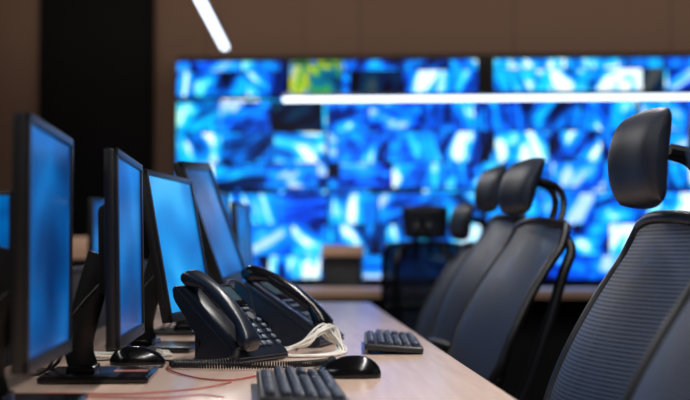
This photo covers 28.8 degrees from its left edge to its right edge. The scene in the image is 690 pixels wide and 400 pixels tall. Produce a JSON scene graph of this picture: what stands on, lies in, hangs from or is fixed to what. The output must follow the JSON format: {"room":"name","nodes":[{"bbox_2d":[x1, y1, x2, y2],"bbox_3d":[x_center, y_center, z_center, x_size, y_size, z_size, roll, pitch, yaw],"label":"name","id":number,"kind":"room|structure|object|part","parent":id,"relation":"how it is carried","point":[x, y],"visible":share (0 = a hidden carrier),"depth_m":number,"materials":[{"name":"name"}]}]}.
{"room":"control room","nodes":[
{"label":"control room","id":0,"kind":"room"},
{"bbox_2d":[0,0,689,303],"bbox_3d":[1.171,-0.229,10.513,11.000,3.200,0.301,0,-2,4],"label":"wall","id":1,"kind":"structure","parent":0,"point":[251,27],"depth_m":10.47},
{"bbox_2d":[38,0,43,119],"bbox_3d":[-2.394,-0.228,10.559,0.030,3.180,0.060,0,-2,4],"label":"frame","id":2,"kind":"object","parent":1,"relation":"attached to","point":[41,2],"visible":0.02,"depth_m":10.56,"materials":[{"name":"brown wood"}]},
{"bbox_2d":[43,0,149,260],"bbox_3d":[-1.954,-0.228,10.541,0.860,3.180,0.040,0,-2,4],"label":"leaf","id":3,"kind":"object","parent":1,"relation":"attached to","point":[96,52],"visible":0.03,"depth_m":10.54,"materials":[{"name":"black"}]},
{"bbox_2d":[148,0,154,258],"bbox_3d":[-1.515,-0.230,10.504,0.030,3.180,0.060,0,-2,4],"label":"frame","id":4,"kind":"object","parent":1,"relation":"attached to","point":[152,2],"visible":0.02,"depth_m":10.51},
{"bbox_2d":[178,52,689,283],"bbox_3d":[1.655,-0.239,10.251,5.900,1.750,0.121,0,-2,4],"label":"wall","id":5,"kind":"structure","parent":1,"relation":"attached to","point":[485,61],"depth_m":10.27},
{"bbox_2d":[177,61,285,96],"bbox_3d":[-0.876,-0.931,10.348,0.840,0.270,0.060,0,-2,4],"label":"case","id":6,"kind":"object","parent":5,"relation":"attached to","point":[220,61],"visible":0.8,"depth_m":10.32,"materials":[{"name":"black plastic"}]},
{"bbox_2d":[177,61,284,95],"bbox_3d":[-0.878,-0.932,10.316,0.830,0.260,0.001,0,-2,4],"label":"screen","id":7,"kind":"object","parent":6,"relation":"attached to","point":[193,78],"visible":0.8,"depth_m":10.32,"materials":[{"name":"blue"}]},
{"bbox_2d":[176,99,327,188],"bbox_3d":[-0.715,-0.433,10.320,1.163,0.687,0.061,0,-2,4],"label":"case","id":8,"kind":"object","parent":5,"relation":"attached to","point":[177,99],"visible":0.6,"depth_m":10.28,"materials":[{"name":"black"}]},
{"bbox_2d":[177,99,326,187],"bbox_3d":[-0.717,-0.434,10.288,1.153,0.677,0.001,0,-2,4],"label":"screen","id":9,"kind":"object","parent":8,"relation":"attached to","point":[244,142],"visible":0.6,"depth_m":10.29,"materials":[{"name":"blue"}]},
{"bbox_2d":[219,189,327,278],"bbox_3d":[-0.715,0.260,10.294,1.163,0.685,0.061,0,-2,4],"label":"case","id":10,"kind":"object","parent":5,"relation":"attached to","point":[219,189],"visible":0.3,"depth_m":10.26,"materials":[{"name":"black"}]},
{"bbox_2d":[219,190,325,277],"bbox_3d":[-0.717,0.259,10.262,1.153,0.675,0.001,0,-2,4],"label":"screen","id":11,"kind":"object","parent":10,"relation":"attached to","point":[288,227],"visible":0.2,"depth_m":10.25,"materials":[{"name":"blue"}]},
{"bbox_2d":[289,60,341,92],"bbox_3d":[-0.227,-0.938,10.307,0.400,0.260,0.060,0,-2,4],"label":"case","id":12,"kind":"object","parent":5,"relation":"attached to","point":[331,60],"visible":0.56,"depth_m":10.29,"materials":[{"name":"black"}]},
{"bbox_2d":[290,61,340,92],"bbox_3d":[-0.229,-0.939,10.275,0.390,0.250,0.001,0,-2,4],"label":"screen","id":13,"kind":"object","parent":12,"relation":"attached to","point":[305,76],"visible":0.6,"depth_m":10.28,"materials":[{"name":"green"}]},
{"bbox_2d":[328,189,380,278],"bbox_3d":[0.453,0.258,10.219,1.163,0.685,0.061,0,-2,4],"label":"case","id":14,"kind":"object","parent":5,"relation":"attached to","point":[328,189],"visible":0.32,"depth_m":10.23,"materials":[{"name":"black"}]},
{"bbox_2d":[329,189,480,277],"bbox_3d":[0.451,0.256,10.187,1.153,0.675,0.001,0,-2,4],"label":"screen","id":15,"kind":"object","parent":14,"relation":"attached to","point":[370,218],"visible":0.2,"depth_m":10.20,"materials":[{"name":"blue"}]},
{"bbox_2d":[328,100,480,187],"bbox_3d":[0.453,-0.436,10.245,1.163,0.687,0.061,0,-2,4],"label":"case","id":16,"kind":"object","parent":5,"relation":"attached to","point":[480,100],"visible":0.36,"depth_m":10.21,"materials":[{"name":"black"}]},
{"bbox_2d":[329,100,479,186],"bbox_3d":[0.451,-0.437,10.213,1.153,0.677,0.001,0,-2,4],"label":"screen","id":17,"kind":"object","parent":16,"relation":"attached to","point":[372,143],"visible":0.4,"depth_m":10.21,"materials":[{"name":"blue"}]},
{"bbox_2d":[342,59,477,91],"bbox_3d":[0.494,-0.939,10.261,1.035,0.260,0.060,0,-2,4],"label":"case","id":18,"kind":"object","parent":5,"relation":"attached to","point":[442,59],"visible":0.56,"depth_m":10.22,"materials":[{"name":"black"}]},
{"bbox_2d":[342,60,476,92],"bbox_3d":[0.492,-0.940,10.229,1.025,0.250,0.001,0,-2,4],"label":"screen","id":19,"kind":"object","parent":18,"relation":"attached to","point":[392,76],"visible":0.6,"depth_m":10.23,"materials":[{"name":"blue glass"}]},
{"bbox_2d":[481,99,636,187],"bbox_3d":[1.621,-0.439,10.171,1.163,0.687,0.061,0,-2,4],"label":"case","id":20,"kind":"object","parent":5,"relation":"attached to","point":[636,99],"visible":0.06,"depth_m":10.17,"materials":[{"name":"black"}]},
{"bbox_2d":[482,99,635,186],"bbox_3d":[1.619,-0.440,10.139,1.153,0.677,0.001,0,-2,4],"label":"screen","id":21,"kind":"object","parent":20,"relation":"attached to","point":[573,138],"visible":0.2,"depth_m":10.14,"materials":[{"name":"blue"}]},
{"bbox_2d":[482,188,637,278],"bbox_3d":[1.621,0.255,10.145,1.163,0.685,0.061,0,-2,4],"label":"case","id":22,"kind":"object","parent":5,"relation":"attached to","point":[537,188],"visible":0.02,"depth_m":10.11,"materials":[{"name":"black"}]},
{"bbox_2d":[483,189,636,278],"bbox_3d":[1.619,0.254,10.113,1.153,0.675,0.001,0,-2,4],"label":"screen","id":23,"kind":"object","parent":22,"relation":"attached to","point":[601,227],"visible":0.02,"depth_m":10.10,"materials":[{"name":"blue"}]},
{"bbox_2d":[493,58,662,91],"bbox_3d":[1.764,-0.947,10.181,1.270,0.250,0.061,0,-2,4],"label":"case","id":24,"kind":"object","parent":5,"relation":"attached to","point":[553,58],"visible":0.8,"depth_m":10.15,"materials":[{"name":"black"}]},
{"bbox_2d":[494,58,661,90],"bbox_3d":[1.762,-0.948,10.149,1.260,0.240,0.001,0,-2,4],"label":"screen","id":25,"kind":"object","parent":24,"relation":"attached to","point":[615,73],"visible":1,"depth_m":10.15,"materials":[{"name":"blue glass"}]},
{"bbox_2d":[637,188,689,218],"bbox_3d":[2.788,0.252,10.070,1.163,0.685,0.060,0,-2,4],"label":"case","id":26,"kind":"object","parent":5,"relation":"attached to","point":[667,188],"visible":0.02,"depth_m":10.07,"materials":[{"name":"black"}]},
{"bbox_2d":[639,189,689,218],"bbox_3d":[2.786,0.251,10.039,1.153,0.675,0.001,0,-2,4],"label":"screen","id":27,"kind":"object","parent":26,"relation":"attached to","point":[675,199],"visible":0.02,"depth_m":10.07,"materials":[{"name":"blue glass"}]},
{"bbox_2d":[637,99,689,186],"bbox_3d":[2.788,-0.442,10.096,1.163,0.687,0.060,0,-2,4],"label":"case","id":28,"kind":"object","parent":5,"relation":"attached to","point":[637,99],"visible":0.02,"depth_m":10.08,"materials":[{"name":"black"}]},
{"bbox_2d":[638,99,689,185],"bbox_3d":[2.786,-0.443,10.064,1.153,0.677,0.001,0,-2,4],"label":"screen","id":29,"kind":"object","parent":28,"relation":"attached to","point":[678,174],"visible":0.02,"depth_m":10.09,"materials":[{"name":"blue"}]},
{"bbox_2d":[663,57,689,89],"bbox_3d":[3.475,-0.951,10.071,2.140,0.250,0.061,0,-2,4],"label":"case","id":30,"kind":"object","parent":5,"relation":"attached to","point":[665,57],"visible":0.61,"depth_m":10.11,"materials":[{"name":"black"}]},
{"bbox_2d":[665,58,689,89],"bbox_3d":[3.473,-0.953,10.039,2.130,0.240,0.001,0,-2,4],"label":"screen","id":31,"kind":"object","parent":30,"relation":"attached to","point":[677,70],"visible":1,"depth_m":10.10,"materials":[{"name":"blue glass"}]},
{"bbox_3d":[0.773,-2.110,4.341,11.000,0.100,13.000,0,-2,4],"label":"ceiling","id":32,"kind":"structure","parent":0,"visible":0},
{"bbox_2d":[195,0,228,49],"bbox_3d":[-0.766,-1.496,7.210,0.080,0.915,3.152,0,-2,-1],"label":"lamp","id":33,"kind":"object","parent":32,"relation":"hanging from","point":[205,7],"visible":1,"depth_m":7.81,"materials":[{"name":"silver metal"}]},
{"bbox_2d":[282,90,689,101],"bbox_3d":[1.873,-1.283,9.153,4.620,1.195,0.082,0,-2,4],"label":"lamp","id":34,"kind":"object","parent":32,"relation":"hanging from","point":[665,94],"visible":1,"depth_m":9.17,"materials":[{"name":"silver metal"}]},
{"bbox_2d":[283,95,689,101],"bbox_3d":[1.873,-0.701,9.132,4.610,0.030,0.041,0,-2,4],"label":"diffuser","id":35,"kind":"object","parent":34,"relation":"attached to","point":[286,98],"depth_m":9.18,"materials":[{"name":"white plastic"}]},
{"bbox_3d":[0.773,1.188,4.218,11.000,0.100,13.000,0,-2,4],"label":"floor","id":36,"kind":"structure","parent":0,"visible":0},
{"bbox_2d":[5,261,147,366],"bbox_3d":[-0.728,0.624,2.951,0.040,0.932,5.600,0,-2,-2],"label":"divider","id":37,"kind":"object","parent":36,"relation":"on","point":[77,270],"visible":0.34,"depth_m":3.73,"materials":[{"name":"black fabric"}]},
{"bbox_2d":[73,259,85,266],"bbox_3d":[-2.369,0.751,6.485,2.400,0.940,0.050,0,-2,-2],"label":"panel","id":38,"kind":"object","parent":36,"relation":"on","point":[76,262],"visible":0.02,"depth_m":6.52,"materials":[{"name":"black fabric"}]},
{"bbox_2d":[73,236,87,258],"bbox_3d":[-2.369,0.232,6.494,2.400,0.110,0.080,0,-2,-2],"label":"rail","id":39,"kind":"object","parent":38,"relation":"on","point":[80,243],"visible":0.02,"depth_m":6.50,"materials":[{"name":"brown wood"}]},
{"bbox_2d":[5,302,515,399],"bbox_3d":[-0.218,0.707,2.719,0.910,0.750,6.300,0,-2,-2],"label":"desk","id":40,"kind":"object","parent":36,"relation":"on","point":[433,374],"visible":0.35,"depth_m":2.44,"materials":[{"name":"laminate"}]},
{"bbox_2d":[0,112,87,399],"bbox_3d":[-0.492,0.097,1.932,0.221,0.407,0.430,0,-2,-4],"label":"computer monitor","id":41,"kind":"object","parent":40,"relation":"on","point":[36,269],"visible":1,"depth_m":1.86,"materials":[{"name":"black"}]},
{"bbox_2d":[29,148,157,383],"bbox_3d":[-0.454,0.121,2.409,0.221,0.396,0.440,0,-2,-3],"label":"computer monitor","id":42,"kind":"object","parent":40,"relation":"on","point":[114,274],"visible":0.88,"depth_m":2.36,"materials":[{"name":"black"}]},
{"bbox_2d":[94,348,172,357],"bbox_3d":[-0.490,0.328,2.897,0.226,0.018,0.139,0,-2,13],"label":"cables","id":43,"kind":"object","parent":40,"relation":"on","point":[164,353],"visible":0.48,"depth_m":2.90,"materials":[{"name":"white plastic"}]},
{"bbox_2d":[97,346,170,364],"bbox_3d":[-0.450,0.312,2.720,0.205,0.037,0.124,0,-2,-12],"label":"computer mouse","id":44,"kind":"object","parent":40,"relation":"on","point":[127,355],"visible":0.94,"depth_m":2.67,"materials":[{"name":"black plastic"}]},
{"bbox_2d":[105,169,207,352],"bbox_3d":[-0.446,0.143,3.110,0.221,0.404,0.460,0,-2,6],"label":"computer monitor","id":45,"kind":"object","parent":40,"relation":"on","point":[169,204],"visible":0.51,"depth_m":3.05,"materials":[{"name":"black"}]},
{"bbox_2d":[88,394,224,398],"bbox_3d":[-0.401,0.304,2.075,0.431,0.003,0.043,0,-2,-2],"label":"cable","id":46,"kind":"object","parent":40,"relation":"on","point":[191,394],"visible":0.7,"depth_m":2.07,"materials":[{"name":"red plastic"}]},
{"bbox_2d":[87,381,231,394],"bbox_3d":[-0.389,0.308,2.177,0.444,0.003,0.144,1,-2,-15],"label":"cable","id":47,"kind":"object","parent":40,"relation":"on","point":[231,381],"visible":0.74,"depth_m":2.14,"materials":[{"name":"red plastic"}]},
{"bbox_2d":[154,161,245,334],"bbox_3d":[-0.416,0.126,3.712,0.241,0.482,0.398,0,-2,7],"label":"computer monitor","id":48,"kind":"object","parent":40,"relation":"on","point":[223,257],"visible":0.48,"depth_m":3.67,"materials":[{"name":"black"}]},
{"bbox_2d":[166,365,256,380],"bbox_3d":[-0.273,0.320,2.499,0.338,0.003,0.192,-2,-3,38],"label":"cable","id":49,"kind":"object","parent":40,"relation":"on","point":[168,365],"visible":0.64,"depth_m":2.37,"materials":[{"name":"red plastic"}]},
{"bbox_2d":[205,191,233,284],"bbox_3d":[-0.495,0.183,4.606,0.221,0.434,0.460,0,-2,4],"label":"computer monitor","id":50,"kind":"object","parent":40,"relation":"on","point":[225,196],"visible":0.07,"depth_m":4.77,"materials":[{"name":"black"}]},
{"bbox_2d":[230,201,253,282],"bbox_3d":[-0.464,0.220,5.326,0.221,0.414,0.460,0,-2,3],"label":"computer monitor","id":51,"kind":"object","parent":40,"relation":"on","point":[240,212],"visible":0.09,"depth_m":5.30,"materials":[{"name":"black"}]},
{"bbox_2d":[169,270,328,368],"bbox_3d":[-0.185,0.236,2.726,0.341,0.188,0.381,-1,-2,30],"label":"desk phone","id":52,"kind":"object","parent":40,"relation":"on","point":[227,331],"visible":0.98,"depth_m":2.71,"materials":[{"name":"black plastic"}]},
{"bbox_3d":[-0.271,0.282,2.803,0.011,0.101,0.133,-1,-2,30],"label":"stand leg","id":53,"kind":"part","parent":52,"relation":"part of","materials":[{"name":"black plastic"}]},
{"bbox_3d":[-0.182,0.309,2.623,0.321,0.033,0.118,0,-2,-3],"label":"coiled cord","id":54,"kind":"part","parent":52,"relation":"part of","materials":[{"name":"black plastic"}]},
{"bbox_2d":[234,265,343,349],"bbox_3d":[-0.142,0.251,3.208,0.234,0.192,0.349,-1,-2,16],"label":"desk phone","id":55,"kind":"object","parent":40,"relation":"on","point":[290,313],"visible":0.68,"depth_m":3.18,"materials":[{"name":"black plastic"}]},
{"bbox_3d":[-0.188,0.292,3.287,0.013,0.117,0.154,-1,-2,16],"label":"stand leg","id":56,"kind":"part","parent":55,"relation":"part of","materials":[{"name":"black plastic"}]},
{"bbox_2d":[256,366,347,399],"bbox_3d":[-0.072,0.292,2.100,0.130,0.032,0.432,0,-2,-4],"label":"keyboard","id":57,"kind":"object","parent":40,"relation":"on","point":[278,384],"visible":1,"depth_m":2.02,"materials":[{"name":"black plastic"}]},
{"bbox_2d":[285,323,346,356],"bbox_3d":[-0.087,0.307,2.952,0.200,0.064,0.177,1,-2,-16],"label":"bundle","id":58,"kind":"object","parent":40,"relation":"on","point":[310,337],"visible":0.72,"depth_m":2.96,"materials":[{"name":"white plastic"}]},
{"bbox_2d":[313,355,380,378],"bbox_3d":[-0.033,0.302,2.491,0.111,0.039,0.248,1,-2,-30],"label":"computer mouse","id":59,"kind":"object","parent":40,"relation":"on","point":[351,366],"visible":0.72,"depth_m":2.40,"materials":[{"name":"black plastic"}]},
{"bbox_2d":[364,329,423,353],"bbox_3d":[0.110,0.331,3.158,0.130,0.032,0.432,0,-2,1],"label":"keyboard","id":60,"kind":"object","parent":40,"relation":"on","point":[387,341],"visible":1,"depth_m":2.97,"materials":[{"name":"black plastic"}]},
{"bbox_2d":[321,245,363,286],"bbox_3d":[-0.012,0.801,8.745,0.260,1.010,0.380,0,-2,4],"label":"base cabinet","id":61,"kind":"object","parent":36,"relation":"on","point":[342,264],"visible":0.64,"depth_m":8.57,"materials":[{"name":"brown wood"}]},
{"bbox_3d":[-0.023,0.849,8.563,0.220,0.840,0.015,0,-2,4],"label":"door","id":62,"kind":"part","parent":61,"relation":"part of","materials":[{"name":"black plastic"}]},
{"bbox_2d":[233,287,597,399],"bbox_3d":[1.102,0.895,7.818,4.400,0.752,0.700,0,-2,4],"label":"desk","id":63,"kind":"object","parent":36,"relation":"on","point":[574,300],"visible":0.05,"depth_m":8.00,"materials":[{"name":"laminate"}]},
{"bbox_3d":[1.114,0.919,8.017,4.300,0.690,0.030,0,-2,4],"label":"panel","id":64,"kind":"part","parent":63,"relation":"part of","materials":[{"name":"beige wood"}]},
{"bbox_2d":[381,205,460,350],"bbox_3d":[0.468,0.640,7.088,0.616,1.208,0.809,0,-2,8],"label":"office chair","id":65,"kind":"object","parent":36,"relation":"on","point":[410,270],"visible":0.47,"depth_m":6.84,"materials":[{"name":"black fabric"}]},
{"bbox_3d":[0.365,0.182,6.763,0.028,0.193,0.094,0,-2,8],"label":"headrest arm","id":66,"kind":"part","parent":65,"relation":"part of","materials":[{"name":"black plastic"}]},
{"bbox_3d":[0.416,0.460,6.891,0.471,0.508,0.268,0,-2,8],"label":"backrest frame","id":67,"kind":"part","parent":65,"relation":"part of","materials":[{"name":"black"}]},
{"bbox_3d":[0.416,0.463,6.888,0.447,0.479,0.252,0,-2,8],"label":"backrest","id":68,"kind":"part","parent":65,"relation":"part of","materials":[{"name":"black fabric"}]},
{"bbox_3d":[0.429,0.182,6.755,0.028,0.193,0.094,0,-2,8],"label":"headrest arm","id":69,"kind":"part","parent":65,"relation":"part of","materials":[{"name":"black plastic"}]},
{"bbox_2d":[414,203,486,353],"bbox_3d":[0.257,0.608,6.055,0.832,1.196,0.616,1,-2,-14],"label":"office chair","id":70,"kind":"object","parent":36,"relation":"on","point":[461,217],"visible":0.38,"depth_m":6.11,"materials":[{"name":"black fabric"}]},
{"bbox_3d":[0.468,0.440,6.090,0.275,0.469,0.447,1,-2,-14],"label":"backrest","id":71,"kind":"part","parent":70,"relation":"part of","materials":[{"name":"black fabric"}]},
{"bbox_3d":[0.465,0.437,6.090,0.291,0.497,0.472,1,-2,-14],"label":"backrest frame","id":72,"kind":"part","parent":70,"relation":"part of","materials":[{"name":"black fabric"}]},
{"bbox_3d":[0.608,0.172,6.170,0.094,0.193,0.028,1,-2,-14],"label":"headrest arm","id":73,"kind":"part","parent":70,"relation":"part of","materials":[{"name":"black"}]},
{"bbox_3d":[0.624,0.169,6.107,0.094,0.193,0.028,1,-2,-14],"label":"headrest arm","id":74,"kind":"part","parent":70,"relation":"part of","materials":[{"name":"black plastic"}]},
{"bbox_2d":[428,165,526,348],"bbox_3d":[0.257,0.516,4.859,0.832,1.290,0.616,0,-2,-12],"label":"office chair","id":75,"kind":"object","parent":36,"relation":"on","point":[498,227],"visible":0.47,"depth_m":4.85,"materials":[{"name":"black fabric"}]},
{"bbox_3d":[0.468,0.300,4.889,0.275,0.469,0.447,0,-2,-12],"label":"backrest","id":76,"kind":"part","parent":75,"relation":"part of","materials":[{"name":"black fabric"}]},
{"bbox_2d":[447,157,576,399],"bbox_3d":[0.246,0.499,3.905,0.832,1.253,0.616,1,-2,-14],"label":"office chair","id":77,"kind":"object","parent":36,"relation":"on","point":[490,321],"visible":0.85,"depth_m":3.85,"materials":[{"name":"black fabric"}]},
{"bbox_3d":[0.453,0.297,3.941,0.291,0.497,0.472,1,-2,-14],"label":"backrest frame","id":78,"kind":"part","parent":77,"relation":"part of","materials":[{"name":"black fabric"}]},
{"bbox_3d":[0.456,0.300,3.942,0.275,0.469,0.447,1,-2,-14],"label":"backrest","id":79,"kind":"part","parent":77,"relation":"part of","materials":[{"name":"black fabric"}]},
{"bbox_3d":[0.597,0.032,4.021,0.094,0.193,0.028,1,-2,-14],"label":"headrest arm","id":80,"kind":"part","parent":77,"relation":"part of","materials":[{"name":"black plastic"}]},
{"bbox_3d":[0.613,0.029,3.958,0.094,0.193,0.028,1,-2,-14],"label":"headrest arm","id":81,"kind":"part","parent":77,"relation":"part of","materials":[{"name":"black plastic"}]},
{"bbox_2d":[543,107,689,399],"bbox_3d":[0.255,0.453,2.334,0.809,1.228,0.616,0,-2,-7],"label":"office chair","id":82,"kind":"object","parent":36,"relation":"on","point":[602,353],"visible":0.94,"depth_m":2.29,"materials":[{"name":"black fabric"}]},
{"bbox_3d":[0.464,0.271,2.343,0.268,0.508,0.471,0,-2,-7],"label":"backrest frame","id":83,"kind":"part","parent":82,"relation":"part of","materials":[{"name":"black"}]},
{"bbox_3d":[0.468,0.274,2.343,0.252,0.479,0.447,0,-2,-7],"label":"backrest","id":84,"kind":"part","parent":82,"relation":"part of","materials":[{"name":"black fabric"}]},
{"bbox_3d":[0.603,0.000,2.404,0.094,0.193,0.028,0,-2,-7],"label":"headrest arm","id":85,"kind":"part","parent":82,"relation":"part of","materials":[{"name":"black plastic"}]},
{"bbox_3d":[0.612,-0.002,2.340,0.094,0.193,0.028,0,-2,-7],"label":"headrest arm","id":86,"kind":"part","parent":82,"relation":"part of","materials":[{"name":"black plastic"}]},
{"bbox_2d":[621,119,689,399],"bbox_3d":[0.198,0.429,1.543,0.809,1.218,0.616,0,-2,-6],"label":"office chair","id":87,"kind":"object","parent":36,"relation":"on","point":[663,373],"visible":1,"depth_m":1.65,"materials":[{"name":"black fabric"}]},
{"bbox_3d":[0.407,0.252,1.548,0.268,0.508,0.471,0,-2,-6],"label":"backrest frame","id":88,"kind":"part","parent":87,"relation":"part of","materials":[{"name":"black fabric"}]},
{"bbox_3d":[0.410,0.254,1.548,0.252,0.479,0.447,0,-2,-6],"label":"backrest","id":89,"kind":"part","parent":87,"relation":"part of","materials":[{"name":"black fabric"}]},
{"bbox_3d":[-1.211,0.740,3.628,0.820,0.750,4.600,0,-2,-2],"label":"desk","id":90,"kind":"object","parent":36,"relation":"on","visible":0},
{"bbox_2d":[0,191,9,248],"bbox_3d":[-1.274,0.178,4.200,0.460,0.414,0.221,1,-3,-32],"label":"computer monitor","id":91,"kind":"object","parent":90,"relation":"on","point":[4,195],"visible":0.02,"depth_m":4.25,"materials":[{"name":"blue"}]},
{"bbox_2d":[88,198,103,252],"bbox_3d":[-1.032,0.217,5.519,0.221,0.434,0.460,0,-2,8],"label":"computer monitor","id":92,"kind":"object","parent":90,"relation":"on","point":[94,204],"visible":0.06,"depth_m":5.29,"materials":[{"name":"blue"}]}
]}

